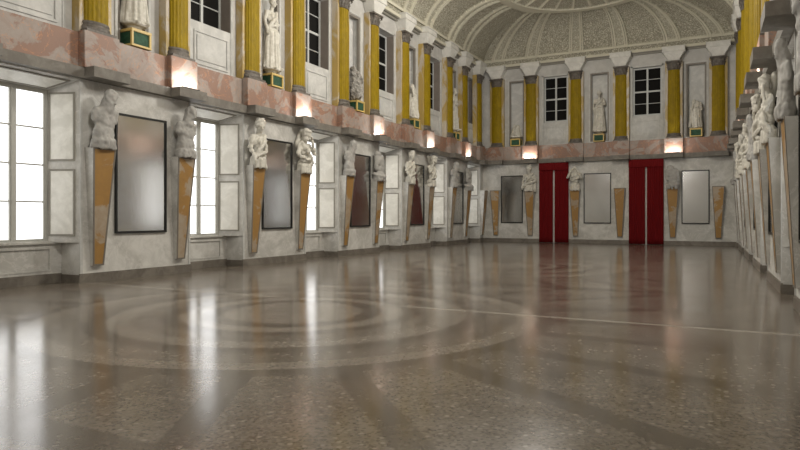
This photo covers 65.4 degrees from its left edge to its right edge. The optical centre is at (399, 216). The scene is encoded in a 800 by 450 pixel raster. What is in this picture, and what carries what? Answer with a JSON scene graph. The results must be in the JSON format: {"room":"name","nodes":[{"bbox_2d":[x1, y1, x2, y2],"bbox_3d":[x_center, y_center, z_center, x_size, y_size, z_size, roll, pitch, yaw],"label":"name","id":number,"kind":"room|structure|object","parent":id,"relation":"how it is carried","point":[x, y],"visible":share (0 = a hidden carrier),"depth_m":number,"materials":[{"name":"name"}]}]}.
{"room":"historic interior","nodes":[
{"label":"historic interior","id":0,"kind":"room"},
{"bbox_2d":[0,61,482,277],"bbox_3d":[-5.810,-1.525,22.309,1.000,6.550,50.400,0,0,27],"label":"wall","id":1,"kind":"structure","parent":0,"point":[124,251],"depth_m":18.97,"materials":[{"name":"grey stone"}]},
{"bbox_2d":[0,63,82,274],"bbox_3d":[-9.318,-1.045,15.371,0.950,5.090,2.590,0,0,27],"label":"window","id":2,"kind":"structure","parent":1,"relation":"in","point":[41,113],"depth_m":16.19,"materials":[{"name":"white"}]},
{"bbox_2d":[84,89,118,265],"bbox_3d":[-7.857,-1.042,16.578,0.588,4.704,0.846,0,0,27],"label":"herm","id":3,"kind":"object","parent":1,"relation":"attached to","point":[100,156],"visible":1,"depth_m":16.46,"materials":[{"name":"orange stone"}]},
{"bbox_2d":[114,113,166,233],"bbox_3d":[-7.442,-1.200,17.954,0.070,3.340,1.780,0,0,27],"label":"mirror","id":4,"kind":"object","parent":1,"relation":"attached to","point":[140,169],"visible":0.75,"depth_m":17.92,"materials":[{"name":"silver glass"}]},
{"bbox_2d":[170,106,196,258],"bbox_3d":[-6.545,-1.043,19.111,0.611,4.706,0.805,0,0,27],"label":"herm","id":5,"kind":"object","parent":1,"relation":"attached to","point":[182,166],"visible":1,"depth_m":18.98,"materials":[{"name":"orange stone"}]},
{"bbox_2d":[188,102,244,263],"bbox_3d":[-6.466,-1.045,20.932,0.950,5.090,2.590,0,0,27],"label":"window","id":6,"kind":"structure","parent":1,"relation":"in","point":[217,209],"depth_m":21.82,"materials":[{"name":"white"}]},
{"bbox_2d":[0,9,476,158],"bbox_3d":[-5.463,-4.335,22.131,0.420,0.930,49.800,0,0,27],"label":"trim","id":7,"kind":"structure","parent":1,"relation":"attached to","point":[19,33],"depth_m":18.15,"materials":[{"name":"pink stone"}]},
{"bbox_2d":[120,27,151,50],"bbox_3d":[-7.700,-5.102,18.053,0.640,0.500,0.700,0,0,27],"label":"pedestal","id":8,"kind":"object","parent":7,"relation":"on","point":[131,36],"visible":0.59,"depth_m":17.82,"materials":[{"name":"green stone"}]},
{"bbox_2d":[120,0,150,29],"bbox_3d":[-7.655,-6.819,18.035,0.781,2.930,0.914,0,0,27],"label":"statue","id":9,"kind":"object","parent":8,"relation":"on","point":[133,13],"visible":0.91,"depth_m":17.78,"materials":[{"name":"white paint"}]},
{"bbox_2d":[410,118,419,128],"bbox_3d":[0.685,-5.102,34.403,0.640,0.500,0.700,0,0,27],"label":"pedestal","id":10,"kind":"object","parent":7,"relation":"on","point":[415,122],"visible":0.5,"depth_m":34.12,"materials":[{"name":"green stone"}]},
{"bbox_2d":[410,84,418,118],"bbox_3d":[0.686,-6.323,34.378,0.688,1.930,0.920,0,0,27],"label":"statue","id":11,"kind":"object","parent":10,"relation":"on","point":[414,113],"visible":0.64,"depth_m":34.15,"materials":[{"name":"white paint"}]},
{"bbox_2d":[0,238,482,287],"bbox_3d":[-5.687,1.625,22.247,0.795,0.250,49.200,0,0,27],"label":"baseboard","id":12,"kind":"structure","parent":1,"relation":"attached to","point":[8,282],"depth_m":19.39,"materials":[{"name":"stone"}]},
{"bbox_2d":[0,43,487,164],"bbox_3d":[-5.116,-3.735,21.953,0.600,0.270,49.200,0,0,27],"label":"trim","id":13,"kind":"structure","parent":1,"relation":"attached to","point":[91,73],"depth_m":18.96,"materials":[{"name":"grey stone"}]},
{"bbox_2d":[285,0,311,116],"bbox_3d":[-3.982,-7.254,24.665,0.698,6.769,1.340,0,0,27],"label":"pilaster","id":14,"kind":"object","parent":13,"relation":"on","point":[295,10],"visible":0.98,"depth_m":24.39,"materials":[{"name":"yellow stone"}]},
{"bbox_2d":[332,0,354,127],"bbox_3d":[-2.458,-7.254,27.637,0.698,6.769,1.340,0,0,27],"label":"pilaster","id":15,"kind":"object","parent":13,"relation":"on","point":[340,8],"visible":0.98,"depth_m":27.35,"materials":[{"name":"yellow stone"}]},
{"bbox_2d":[363,0,387,134],"bbox_3d":[-1.199,-7.254,30.093,0.698,6.769,1.340,0,0,27],"label":"pilaster","id":16,"kind":"object","parent":13,"relation":"on","point":[374,9],"visible":1,"depth_m":29.80,"materials":[{"name":"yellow stone"}]},
{"bbox_2d":[396,12,416,142],"bbox_3d":[0.325,-7.254,33.065,0.698,6.769,1.340,0,0,27],"label":"pilaster","id":17,"kind":"object","parent":13,"relation":"on","point":[407,22],"visible":0.98,"depth_m":32.78,"materials":[{"name":"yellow stone"}]},
{"bbox_2d":[418,26,437,147],"bbox_3d":[1.562,-7.254,35.476,0.698,6.769,1.340,0,0,27],"label":"pilaster","id":18,"kind":"object","parent":13,"relation":"on","point":[428,35],"visible":0.96,"depth_m":35.18,"materials":[{"name":"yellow stone"}]},
{"bbox_2d":[442,41,459,152],"bbox_3d":[3.109,-7.254,38.493,0.698,6.769,1.340,0,0,27],"label":"pilaster","id":19,"kind":"object","parent":13,"relation":"on","point":[451,49],"visible":0.98,"depth_m":38.20,"materials":[{"name":"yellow stone"}]},
{"bbox_2d":[457,51,473,156],"bbox_3d":[4.277,-7.254,40.771,0.698,6.769,1.340,0,0,27],"label":"pilaster","id":20,"kind":"object","parent":13,"relation":"on","point":[466,59],"visible":0.95,"depth_m":40.46,"materials":[{"name":"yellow stone"}]},
{"bbox_2d":[245,117,267,253],"bbox_3d":[-5.026,-1.105,22.088,0.597,4.831,1.019,0,0,27],"label":"herm","id":21,"kind":"object","parent":1,"relation":"attached to","point":[256,170],"visible":1,"depth_m":21.97,"materials":[{"name":"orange stone"}]},
{"bbox_2d":[261,138,292,228],"bbox_3d":[-4.613,-1.200,23.471,0.070,3.340,1.780,0,0,27],"label":"mirror","id":22,"kind":"object","parent":1,"relation":"attached to","point":[277,205],"visible":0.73,"depth_m":23.52,"materials":[{"name":"silver glass"}]},
{"bbox_2d":[293,128,315,249],"bbox_3d":[-3.733,-1.087,24.544,0.656,4.793,1.069,0,0,27],"label":"herm","id":23,"kind":"object","parent":1,"relation":"attached to","point":[302,175],"visible":1,"depth_m":24.42,"materials":[{"name":"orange stone"}]},
{"bbox_2d":[304,127,338,253],"bbox_3d":[-3.671,-1.045,26.382,0.950,5.090,2.540,0,0,27],"label":"window","id":24,"kind":"structure","parent":1,"relation":"in","point":[323,199],"depth_m":27.26,"materials":[{"name":"white"}]},
{"bbox_2d":[339,140,356,245],"bbox_3d":[-2.221,-1.042,27.567,0.588,4.704,0.846,0,0,27],"label":"herm","id":25,"kind":"object","parent":1,"relation":"attached to","point":[349,172],"visible":1,"depth_m":27.41,"materials":[{"name":"grey stone"}]},
{"bbox_2d":[350,154,370,226],"bbox_3d":[-1.829,-1.200,28.899,0.070,3.340,1.780,0,0,27],"label":"mirror","id":26,"kind":"object","parent":1,"relation":"attached to","point":[361,201],"visible":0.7,"depth_m":28.97,"materials":[{"name":"silver glass"}]},
{"bbox_2d":[371,151,385,243],"bbox_3d":[-0.969,-0.921,29.981,0.651,4.463,0.868,0,0,27],"label":"herm","id":27,"kind":"object","parent":1,"relation":"attached to","point":[377,182],"visible":1,"depth_m":29.84,"materials":[{"name":"grey stone"}]},
{"bbox_2d":[378,143,401,246],"bbox_3d":[-0.887,-1.045,31.810,0.950,5.090,2.540,0,0,27],"label":"window","id":28,"kind":"structure","parent":1,"relation":"in","point":[391,210],"depth_m":32.70,"materials":[{"name":"white"}]},
{"bbox_2d":[402,150,415,240],"bbox_3d":[0.541,-1.105,32.943,0.597,4.831,1.019,0,0,27],"label":"herm","id":29,"kind":"object","parent":1,"relation":"attached to","point":[410,180],"visible":1,"depth_m":32.80,"materials":[{"name":"grey stone"}]},
{"bbox_2d":[410,164,423,224],"bbox_3d":[0.943,-1.200,34.305,0.070,3.340,1.780,0,0,27],"label":"mirror","id":30,"kind":"object","parent":1,"relation":"attached to","point":[417,214],"visible":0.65,"depth_m":34.46,"materials":[{"name":"silver glass"}]},
{"bbox_2d":[424,155,437,239],"bbox_3d":[1.803,-1.088,35.342,0.673,4.796,1.051,0,0,27],"label":"herm","id":31,"kind":"object","parent":1,"relation":"attached to","point":[429,187],"visible":1,"depth_m":35.22,"materials":[{"name":"grey stone"}]},
{"bbox_2d":[430,155,446,239],"bbox_3d":[1.885,-1.045,37.215,0.950,5.090,2.590,0,0,27],"label":"window","id":32,"kind":"structure","parent":1,"relation":"in","point":[439,212],"depth_m":38.12,"materials":[{"name":"white wood"}]},
{"bbox_2d":[447,161,459,237],"bbox_3d":[3.353,-1.043,38.411,0.611,4.706,0.805,0,0,27],"label":"herm","id":33,"kind":"object","parent":1,"relation":"attached to","point":[452,189],"visible":1,"depth_m":38.25,"materials":[{"name":"grey stone"}]},
{"bbox_2d":[454,171,463,223],"bbox_3d":[3.693,-1.200,39.666,0.070,3.340,1.780,0,0,27],"label":"mirror","id":34,"kind":"object","parent":1,"relation":"attached to","point":[459,207],"visible":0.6,"depth_m":40.05,"materials":[{"name":"silver glass"}]},
{"bbox_2d":[463,168,473,236],"bbox_3d":[4.507,-0.921,40.659,0.651,4.463,0.868,0,0,27],"label":"herm","id":35,"kind":"object","parent":1,"relation":"attached to","point":[468,188],"visible":1,"depth_m":40.50,"materials":[{"name":"grey stone"}]},
{"bbox_2d":[467,163,480,237],"bbox_3d":[4.601,-1.045,42.510,0.950,5.090,2.590,0,0,27],"label":"window","id":36,"kind":"structure","parent":1,"relation":"in","point":[474,215],"depth_m":43.41,"materials":[{"name":"white wood"}]},
{"bbox_2d":[480,190,487,234],"bbox_3d":[5.867,-0.250,43.574,0.372,3.120,0.690,0,0,27],"label":"pillar","id":37,"kind":"structure","parent":1,"relation":"attached to","point":[483,193],"depth_m":43.40,"materials":[{"name":"grey stone"}]},
{"bbox_2d":[66,0,472,135],"bbox_3d":[-5.863,-7.575,22.337,0.520,5.550,50.400,0,0,27],"label":"wall","id":38,"kind":"structure","parent":0,"point":[357,6],"depth_m":29.24,"materials":[{"name":"grey stone"}]},
{"bbox_2d":[0,0,65,27],"bbox_3d":[-9.382,-7.180,15.404,0.545,4.740,2.060,0,0,27],"label":"window","id":39,"kind":"structure","parent":38,"relation":"in","point":[53,12],"depth_m":15.60,"materials":[{"name":"wood"}]},
{"bbox_2d":[72,0,118,70],"bbox_3d":[-8.094,-7.254,16.648,0.698,6.769,1.340,0,0,27],"label":"pilaster","id":40,"kind":"object","parent":38,"relation":"attached to","point":[91,19],"visible":0.94,"depth_m":16.42,"materials":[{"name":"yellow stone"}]},
{"bbox_2d":[115,0,150,51],"bbox_3d":[-7.792,-7.150,18.100,0.155,4.680,1.240,0,0,27],"label":"trim","id":41,"kind":"structure","parent":38,"relation":"attached to","point":[117,2],"depth_m":17.64,"materials":[{"name":"stone"}]},
{"bbox_2d":[159,0,196,88],"bbox_3d":[-6.789,-7.254,19.193,0.698,6.769,1.340,0,0,27],"label":"pilaster","id":42,"kind":"object","parent":38,"relation":"attached to","point":[174,15],"visible":0.97,"depth_m":18.94,"materials":[{"name":"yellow stone"}]},
{"bbox_2d":[190,0,232,75],"bbox_3d":[-6.530,-7.180,20.965,0.545,4.740,2.060,0,0,27],"label":"window","id":43,"kind":"structure","parent":38,"relation":"in","point":[211,21],"depth_m":21.12,"materials":[{"name":"wood"}]},
{"bbox_2d":[236,0,266,106],"bbox_3d":[-5.242,-7.254,22.209,0.698,6.769,1.340,0,0,27],"label":"pilaster","id":44,"kind":"object","parent":38,"relation":"attached to","point":[248,12],"visible":0.94,"depth_m":21.93,"materials":[{"name":"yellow stone"}]},
{"bbox_2d":[261,0,280,79],"bbox_3d":[-4.962,-7.150,23.617,0.155,4.680,1.240,0,0,27],"label":"trim","id":45,"kind":"structure","parent":38,"relation":"attached to","point":[278,6],"depth_m":23.99,"materials":[{"name":"stone"}]},
{"bbox_2d":[263,72,283,88],"bbox_3d":[-4.871,-5.102,23.570,0.640,0.500,0.700,0,0,27],"label":"pedestal","id":46,"kind":"object","parent":38,"relation":"attached to","point":[272,79],"visible":0.64,"depth_m":23.30,"materials":[{"name":"green stone"}]},
{"bbox_2d":[263,0,283,72],"bbox_3d":[-4.832,-6.819,23.539,0.785,2.929,0.928,0,0,27],"label":"statue","id":47,"kind":"object","parent":46,"relation":"on","point":[271,38],"visible":0.94,"depth_m":23.32,"materials":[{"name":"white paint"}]},
{"bbox_2d":[306,0,330,103],"bbox_3d":[-3.735,-7.180,26.415,0.545,4.740,2.060,0,0,27],"label":"window","id":48,"kind":"structure","parent":38,"relation":"in","point":[318,76],"depth_m":26.97,"materials":[{"name":"wood"}]},
{"bbox_2d":[349,10,360,100],"bbox_3d":[-2.179,-7.150,29.045,0.155,4.680,1.240,0,0,27],"label":"trim","id":49,"kind":"structure","parent":38,"relation":"attached to","point":[357,17],"depth_m":29.44,"materials":[{"name":"stone"}]},
{"bbox_2d":[349,100,364,112],"bbox_3d":[-2.087,-5.102,28.998,0.640,0.500,0.700,0,0,27],"label":"pedestal","id":50,"kind":"object","parent":38,"relation":"attached to","point":[359,106],"visible":0.61,"depth_m":28.73,"materials":[{"name":"green stone"}]},
{"bbox_2d":[349,66,363,99],"bbox_3d":[-2.101,-6.169,28.995,0.762,1.631,0.831,0,0,27],"label":"statue","id":51,"kind":"object","parent":50,"relation":"on","point":[356,80],"visible":0.88,"depth_m":28.76,"materials":[{"name":"white stone"}]},
{"bbox_2d":[379,25,394,122],"bbox_3d":[-0.951,-7.180,31.843,0.545,4.740,2.060,0,0,27],"label":"window","id":52,"kind":"structure","parent":38,"relation":"in","point":[386,44],"depth_m":32.54,"materials":[{"name":"wood"}]},
{"bbox_2d":[360,0,475,67],"bbox_3d":[-5.507,-10.310,22.154,0.320,0.160,49.800,0,0,27],"label":"trim","id":53,"kind":"structure","parent":38,"relation":"attached to","point":[385,12],"depth_m":34.45,"materials":[{"name":"white stone"}]},
{"bbox_2d":[430,55,440,135],"bbox_3d":[1.821,-7.180,37.248,0.545,4.740,2.060,0,0,27],"label":"window","id":54,"kind":"structure","parent":38,"relation":"in","point":[435,67],"depth_m":37.97,"materials":[{"name":"wood"}]},
{"bbox_2d":[468,75,472,144],"bbox_3d":[4.536,-7.180,42.543,0.545,4.740,2.060,0,0,27],"label":"window","id":55,"kind":"structure","parent":38,"relation":"in","point":[470,131],"depth_m":43.35,"materials":[{"name":"wood"}]},
{"bbox_2d":[472,60,486,159],"bbox_3d":[5.519,-7.254,43.191,0.698,6.769,1.340,0,0,27],"label":"pilaster","id":56,"kind":"object","parent":38,"relation":"attached to","point":[480,68],"visible":0.96,"depth_m":42.90,"materials":[{"name":"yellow stone"}]},
{"bbox_2d":[0,241,799,449],"bbox_3d":[2.000,1.850,18.304,18.753,0.200,49.400,0,0,27],"label":"floor","id":57,"kind":"structure","parent":0,"point":[484,345],"depth_m":7.96,"materials":[{"name":"stone"}]},
{"bbox_2d":[385,0,733,66],"bbox_3d":[1.893,-11.855,18.360,16.652,3.010,49.344,0,0,27],"label":"ceiling","id":58,"kind":"structure","parent":0,"point":[509,33],"depth_m":38.79,"materials":[{"name":"paint"}]},
{"bbox_2d":[482,45,735,147],"bbox_3d":[13.119,-7.575,40.877,16.940,5.550,0.520,0,0,27],"label":"wall","id":59,"kind":"structure","parent":0,"point":[696,73],"depth_m":40.61,"materials":[{"name":"white paint"}]},
{"bbox_2d":[486,65,506,160],"bbox_3d":[6.736,-7.140,43.464,1.340,6.540,0.698,0,0,27],"label":"pilaster","id":60,"kind":"object","parent":59,"relation":"attached to","point":[497,83],"visible":0.98,"depth_m":43.34,"materials":[{"name":"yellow stone"}]},
{"bbox_2d":[508,79,523,146],"bbox_3d":[8.108,-7.150,43.203,1.240,4.680,0.155,0,0,27],"label":"trim","id":61,"kind":"structure","parent":59,"relation":"attached to","point":[516,80],"depth_m":43.37,"materials":[{"name":"stone"}]},
{"bbox_2d":[520,61,541,158],"bbox_3d":[8.890,-7.140,42.360,1.340,6.540,0.698,0,0,27],"label":"pilaster","id":62,"kind":"object","parent":59,"relation":"attached to","point":[530,149],"visible":1,"depth_m":42.23,"materials":[{"name":"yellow stone"}]},
{"bbox_2d":[542,73,567,144],"bbox_3d":[10.518,-7.180,42.029,1.800,4.740,0.285,0,0,27],"label":"window","id":63,"kind":"structure","parent":59,"relation":"in","point":[555,127],"depth_m":42.05,"materials":[{"name":"wood"}]},
{"bbox_2d":[564,56,586,156],"bbox_3d":[11.559,-7.140,40.991,1.340,6.540,0.698,0,0,27],"label":"pilaster","id":64,"kind":"object","parent":59,"relation":"attached to","point":[575,146],"visible":1,"depth_m":40.84,"materials":[{"name":"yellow stone"}]},
{"bbox_2d":[589,70,609,142],"bbox_3d":[13.038,-7.150,40.675,1.360,4.680,0.155,0,0,27],"label":"trim","id":65,"kind":"structure","parent":59,"relation":"attached to","point":[604,71],"depth_m":40.60,"materials":[{"name":"stone"}]},
{"bbox_2d":[485,136,732,160],"bbox_3d":[12.914,-4.335,40.477,16.340,0.930,0.420,0,0,27],"label":"trim","id":66,"kind":"structure","parent":59,"relation":"attached to","point":[692,144],"depth_m":40.08,"materials":[{"name":"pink stone"}]},
{"bbox_2d":[593,133,605,141],"bbox_3d":[12.991,-5.102,40.584,0.700,0.500,0.640,0,0,27],"label":"pedestal","id":67,"kind":"object","parent":66,"relation":"on","point":[596,137],"visible":0.98,"depth_m":40.34,"materials":[{"name":"green stone"}]},
{"bbox_2d":[592,91,605,133],"bbox_3d":[12.961,-6.770,40.547,0.898,2.832,0.759,0,0,27],"label":"statue","id":68,"kind":"object","parent":67,"relation":"on","point":[599,123],"visible":1,"depth_m":40.39,"materials":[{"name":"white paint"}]},
{"bbox_2d":[690,128,702,136],"bbox_3d":[18.054,-5.102,37.987,0.700,0.500,0.640,0,0,27],"label":"pedestal","id":69,"kind":"object","parent":66,"relation":"on","point":[694,132],"visible":0.96,"depth_m":37.75,"materials":[{"name":"green stone"}]},
{"bbox_2d":[688,100,702,127],"bbox_3d":[18.032,-6.245,37.981,0.847,1.776,0.633,0,0,16],"label":"statue","id":70,"kind":"object","parent":69,"relation":"on","point":[695,119],"visible":0.99,"depth_m":37.81,"materials":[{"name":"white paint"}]},
{"bbox_2d":[485,41,734,71],"bbox_3d":[12.937,-10.310,40.522,16.340,0.160,0.320,0,0,27],"label":"trim","id":71,"kind":"structure","parent":59,"relation":"attached to","point":[733,42],"depth_m":40.15,"materials":[{"name":"white stone"}]},
{"bbox_2d":[609,51,631,154],"bbox_3d":[14.068,-7.140,39.704,1.340,6.540,0.698,0,0,27],"label":"pilaster","id":72,"kind":"object","parent":59,"relation":"attached to","point":[621,70],"visible":0.99,"depth_m":39.56,"materials":[{"name":"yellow stone"}]},
{"bbox_2d":[631,63,663,140],"bbox_3d":[15.643,-7.180,39.401,1.920,4.740,0.285,0,0,27],"label":"window","id":73,"kind":"structure","parent":59,"relation":"in","point":[647,84],"depth_m":39.42,"materials":[{"name":"wood"}]},
{"bbox_2d":[662,45,685,152],"bbox_3d":[16.827,-7.140,38.289,1.340,6.540,0.698,0,0,27],"label":"pilaster","id":74,"kind":"object","parent":59,"relation":"attached to","point":[673,141],"visible":0.99,"depth_m":38.15,"materials":[{"name":"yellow stone"}]},
{"bbox_2d":[684,60,707,137],"bbox_3d":[18.096,-7.150,38.081,1.330,4.680,0.155,0,0,27],"label":"trim","id":75,"kind":"structure","parent":59,"relation":"attached to","point":[686,65],"depth_m":38.25,"materials":[{"name":"stone"}]},
{"bbox_2d":[706,39,730,150],"bbox_3d":[18.998,-7.140,37.176,1.340,6.540,0.698,0,0,27],"label":"pilaster","id":76,"kind":"object","parent":59,"relation":"attached to","point":[718,61],"visible":0.98,"depth_m":37.05,"materials":[{"name":"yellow stone"}]},
{"bbox_2d":[483,156,735,244],"bbox_3d":[12.864,-1.525,40.379,16.940,6.550,0.001,0,0,27],"label":"wall","id":77,"kind":"structure","parent":0,"point":[720,167],"depth_m":39.90,"materials":[{"name":"grey stone"}]},
{"bbox_2d":[490,190,500,234],"bbox_3d":[6.639,-0.250,43.362,0.690,3.120,0.372,0,0,27],"label":"herm","id":78,"kind":"object","parent":77,"relation":"attached to","point":[495,195],"visible":1,"depth_m":43.32,"materials":[{"name":"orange stone"}]},
{"bbox_2d":[501,175,522,222],"bbox_3d":[7.714,-1.180,42.981,1.550,3.260,0.070,0,0,27],"label":"mirror","id":79,"kind":"object","parent":77,"relation":"attached to","point":[511,192],"visible":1,"depth_m":42.99,"materials":[{"name":"silver glass"}]},
{"bbox_2d":[521,164,536,235],"bbox_3d":[8.741,-1.105,42.158,1.019,4.831,0.597,0,0,27],"label":"herm","id":80,"kind":"object","parent":77,"relation":"attached to","point":[529,178],"visible":1,"depth_m":42.13,"materials":[{"name":"grey stone"}]},
{"bbox_2d":[539,162,568,242],"bbox_3d":[10.266,-0.925,41.604,1.980,5.310,0.182,0,0,27],"label":"door curtain","id":81,"kind":"object","parent":77,"relation":"hanging from","point":[561,169],"visible":1,"depth_m":41.53,"materials":[{"name":"red fabric"}]},
{"bbox_2d":[566,167,582,235],"bbox_3d":[11.446,-0.978,40.778,1.056,4.576,0.585,0,0,27],"label":"herm","id":82,"kind":"object","parent":77,"relation":"attached to","point":[574,187],"visible":1,"depth_m":40.76,"materials":[{"name":"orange stone"}]},
{"bbox_2d":[584,173,610,223],"bbox_3d":[12.786,-1.180,40.380,1.720,3.260,0.070,0,0,27],"label":"mirror","id":83,"kind":"object","parent":77,"relation":"attached to","point":[597,186],"visible":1,"depth_m":40.38,"materials":[{"name":"silver glass"}]},
{"bbox_2d":[483,238,735,245],"bbox_3d":[12.858,1.625,40.368,15.740,0.250,0.045,0,0,27],"label":"baseboard","id":84,"kind":"structure","parent":77,"relation":"attached to","point":[703,243],"depth_m":39.97,"materials":[{"name":"stone"}]},
{"bbox_2d":[488,150,732,164],"bbox_3d":[12.736,-3.735,40.130,15.740,0.270,0.600,0,0,27],"label":"trim","id":85,"kind":"structure","parent":77,"relation":"attached to","point":[727,152],"depth_m":39.34,"materials":[{"name":"grey stone"}]},
{"bbox_2d":[614,188,625,236],"bbox_3d":[13.962,-0.250,39.607,0.690,3.120,0.372,0,0,27],"label":"pedestal","id":86,"kind":"object","parent":77,"relation":"attached to","point":[619,193],"visible":1,"depth_m":39.55,"materials":[{"name":"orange stone"}]},
{"bbox_2d":[628,158,663,243],"bbox_3d":[15.387,-0.925,38.977,2.050,5.310,0.182,0,0,27],"label":"door curtain","id":87,"kind":"object","parent":77,"relation":"hanging from","point":[655,167],"visible":1,"depth_m":38.94,"materials":[{"name":"red fabric"}]},
{"bbox_2d":[665,165,679,237],"bbox_3d":[16.662,-0.921,38.087,0.868,4.463,0.651,0,0,27],"label":"herm","id":88,"kind":"object","parent":77,"relation":"attached to","point":[672,175],"visible":1,"depth_m":38.10,"materials":[{"name":"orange stone"}]},
{"bbox_2d":[681,170,709,223],"bbox_3d":[17.902,-1.180,37.756,1.540,3.260,0.070,0,0,27],"label":"mirror","id":89,"kind":"object","parent":77,"relation":"attached to","point":[695,184],"visible":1,"depth_m":37.75,"materials":[{"name":"silver glass"}]},
{"bbox_2d":[712,186,724,238],"bbox_3d":[18.936,-0.250,37.056,0.690,3.120,0.372,0,0,27],"label":"pedestal","id":90,"kind":"object","parent":77,"relation":"attached to","point":[717,191],"visible":1,"depth_m":37.01,"materials":[{"name":"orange stone"}]},
{"bbox_2d":[736,30,799,298],"bbox_3d":[9.408,-1.525,14.516,1.000,6.550,50.400,0,0,26],"label":"wall","id":91,"kind":"structure","parent":0,"point":[786,260],"depth_m":14.58,"materials":[{"name":"grey stone"}]},
{"bbox_2d":[733,150,741,242],"bbox_3d":[16.747,-0.991,30.942,0.408,4.603,0.787,0,0,26],"label":"herm","id":92,"kind":"object","parent":91,"relation":"attached to","point":[734,152],"visible":0.44,"depth_m":30.73,"materials":[{"name":"grey stone"}]},
{"bbox_2d":[734,142,745,245],"bbox_3d":[15.240,-1.033,27.947,0.454,4.685,0.994,0,0,26],"label":"herm","id":93,"kind":"object","parent":91,"relation":"attached to","point":[737,147],"visible":0.46,"depth_m":27.71,"materials":[{"name":"grey stone"}]},
{"bbox_2d":[738,133,748,248],"bbox_3d":[14.063,-1.050,25.522,0.414,4.720,0.948,0,0,26],"label":"herm","id":94,"kind":"object","parent":91,"relation":"attached to","point":[741,171],"visible":0.57,"depth_m":25.27,"materials":[{"name":"grey stone"}]},
{"bbox_2d":[741,123,754,252],"bbox_3d":[12.582,-1.050,22.529,0.414,4.720,0.948,0,0,26],"label":"herm","id":95,"kind":"object","parent":91,"relation":"attached to","point":[745,164],"visible":0.59,"depth_m":22.29,"materials":[{"name":"grey stone"}]},
{"bbox_2d":[746,114,760,257],"bbox_3d":[11.338,-0.991,20.007,0.408,4.603,0.787,0,0,26],"label":"herm","id":96,"kind":"object","parent":91,"relation":"attached to","point":[750,157],"visible":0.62,"depth_m":19.79,"materials":[{"name":"grey stone"}]},
{"bbox_2d":[750,93,769,264],"bbox_3d":[9.859,-1.034,17.070,0.456,4.688,0.972,0,0,26],"label":"herm","id":97,"kind":"object","parent":91,"relation":"attached to","point":[759,150],"visible":0.66,"depth_m":16.82,"materials":[{"name":"grey stone"}]},
{"bbox_2d":[727,0,795,150],"bbox_3d":[8.708,-3.735,14.862,0.600,0.270,49.200,0,0,26],"label":"trim","id":98,"kind":"structure","parent":91,"relation":"attached to","point":[776,15],"depth_m":14.19,"materials":[{"name":"grey stone"}]},
{"bbox_2d":[736,242,799,314],"bbox_3d":[9.284,1.625,14.577,0.796,0.250,49.200,0,0,26],"label":"baseboard","id":99,"kind":"structure","parent":91,"relation":"attached to","point":[782,288],"depth_m":15.08,"materials":[{"name":"stone"}]},
{"bbox_2d":[757,71,780,272],"bbox_3d":[8.629,-1.033,14.583,0.454,4.685,0.994,0,0,26],"label":"herm","id":100,"kind":"object","parent":91,"relation":"attached to","point":[769,137],"visible":1,"depth_m":14.33,"materials":[{"name":"grey stone"}]},
{"bbox_2d":[774,38,799,288],"bbox_3d":[7.130,-0.991,11.501,0.408,4.603,0.787,0,0,26],"label":"herm","id":101,"kind":"object","parent":91,"relation":"attached to","point":[785,110],"visible":0.99,"depth_m":11.29,"materials":[{"name":"grey stone"}]},
{"bbox_2d":[781,28,795,295],"bbox_3d":[8.492,-1.045,12.766,0.950,5.090,2.590,0,0,26],"label":"window","id":102,"kind":"structure","parent":91,"relation":"in","point":[792,45],"depth_m":14.03,"materials":[{"name":"white"}]},
{"bbox_2d":[791,0,799,96],"bbox_3d":[5.860,-0.992,8.950,0.424,4.605,0.755,0,0,26],"label":"herm","id":103,"kind":"object","parent":91,"relation":"attached to","point":[795,5],"visible":1,"depth_m":8.93,"materials":[{"name":"grey stone"}]},
{"bbox_2d":[798,96,799,242],"bbox_3d":[6.667,-1.200,10.182,0.070,3.340,1.780,0,0,26],"label":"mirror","id":104,"kind":"object","parent":91,"relation":"attached to","point":[798,96],"visible":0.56,"depth_m":10.97,"materials":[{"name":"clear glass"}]},
{"bbox_3d":[9.461,-7.575,14.490,0.520,5.550,50.400,0,0,26],"label":"wall","id":105,"kind":"structure","parent":0,"visible":0},
{"bbox_2d":[731,14,737,108],"bbox_3d":[18.038,-7.254,33.207,0.698,6.769,1.340,0,0,26],"label":"pilaster","id":106,"kind":"object","parent":105,"relation":"attached to","point":[733,18],"visible":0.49,"depth_m":32.98,"materials":[{"name":"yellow stone"}]},
{"bbox_2d":[732,0,740,120],"bbox_3d":[16.903,-7.254,30.913,0.698,6.769,1.340,0,0,26],"label":"pilaster","id":107,"kind":"object","parent":105,"relation":"attached to","point":[736,9],"visible":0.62,"depth_m":30.69,"materials":[{"name":"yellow stone"}]},
{"bbox_2d":[739,0,743,119],"bbox_3d":[15.400,-7.254,27.874,0.698,6.769,1.340,0,0,26],"label":"pilaster","id":108,"kind":"object","parent":105,"relation":"attached to","point":[741,2],"visible":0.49,"depth_m":27.71,"materials":[{"name":"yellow stone"}]},
{"bbox_2d":[741,0,748,119],"bbox_3d":[14.199,-7.254,25.445,0.698,6.769,1.340,0,0,26],"label":"pilaster","id":109,"kind":"object","parent":105,"relation":"attached to","point":[746,2],"visible":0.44,"depth_m":25.22,"materials":[{"name":"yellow stone"}]},
{"bbox_2d":[745,0,753,93],"bbox_3d":[12.718,-7.254,22.451,0.698,6.769,1.340,0,0,26],"label":"pilaster","id":110,"kind":"object","parent":105,"relation":"attached to","point":[751,2],"visible":0.27,"depth_m":22.23,"materials":[{"name":"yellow stone"}]},
{"bbox_2d":[750,0,761,92],"bbox_3d":[11.494,-7.254,19.977,0.698,6.769,1.340,0,0,26],"label":"pilaster","id":111,"kind":"object","parent":105,"relation":"attached to","point":[757,3],"visible":0.16,"depth_m":19.73,"materials":[{"name":"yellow stone"}]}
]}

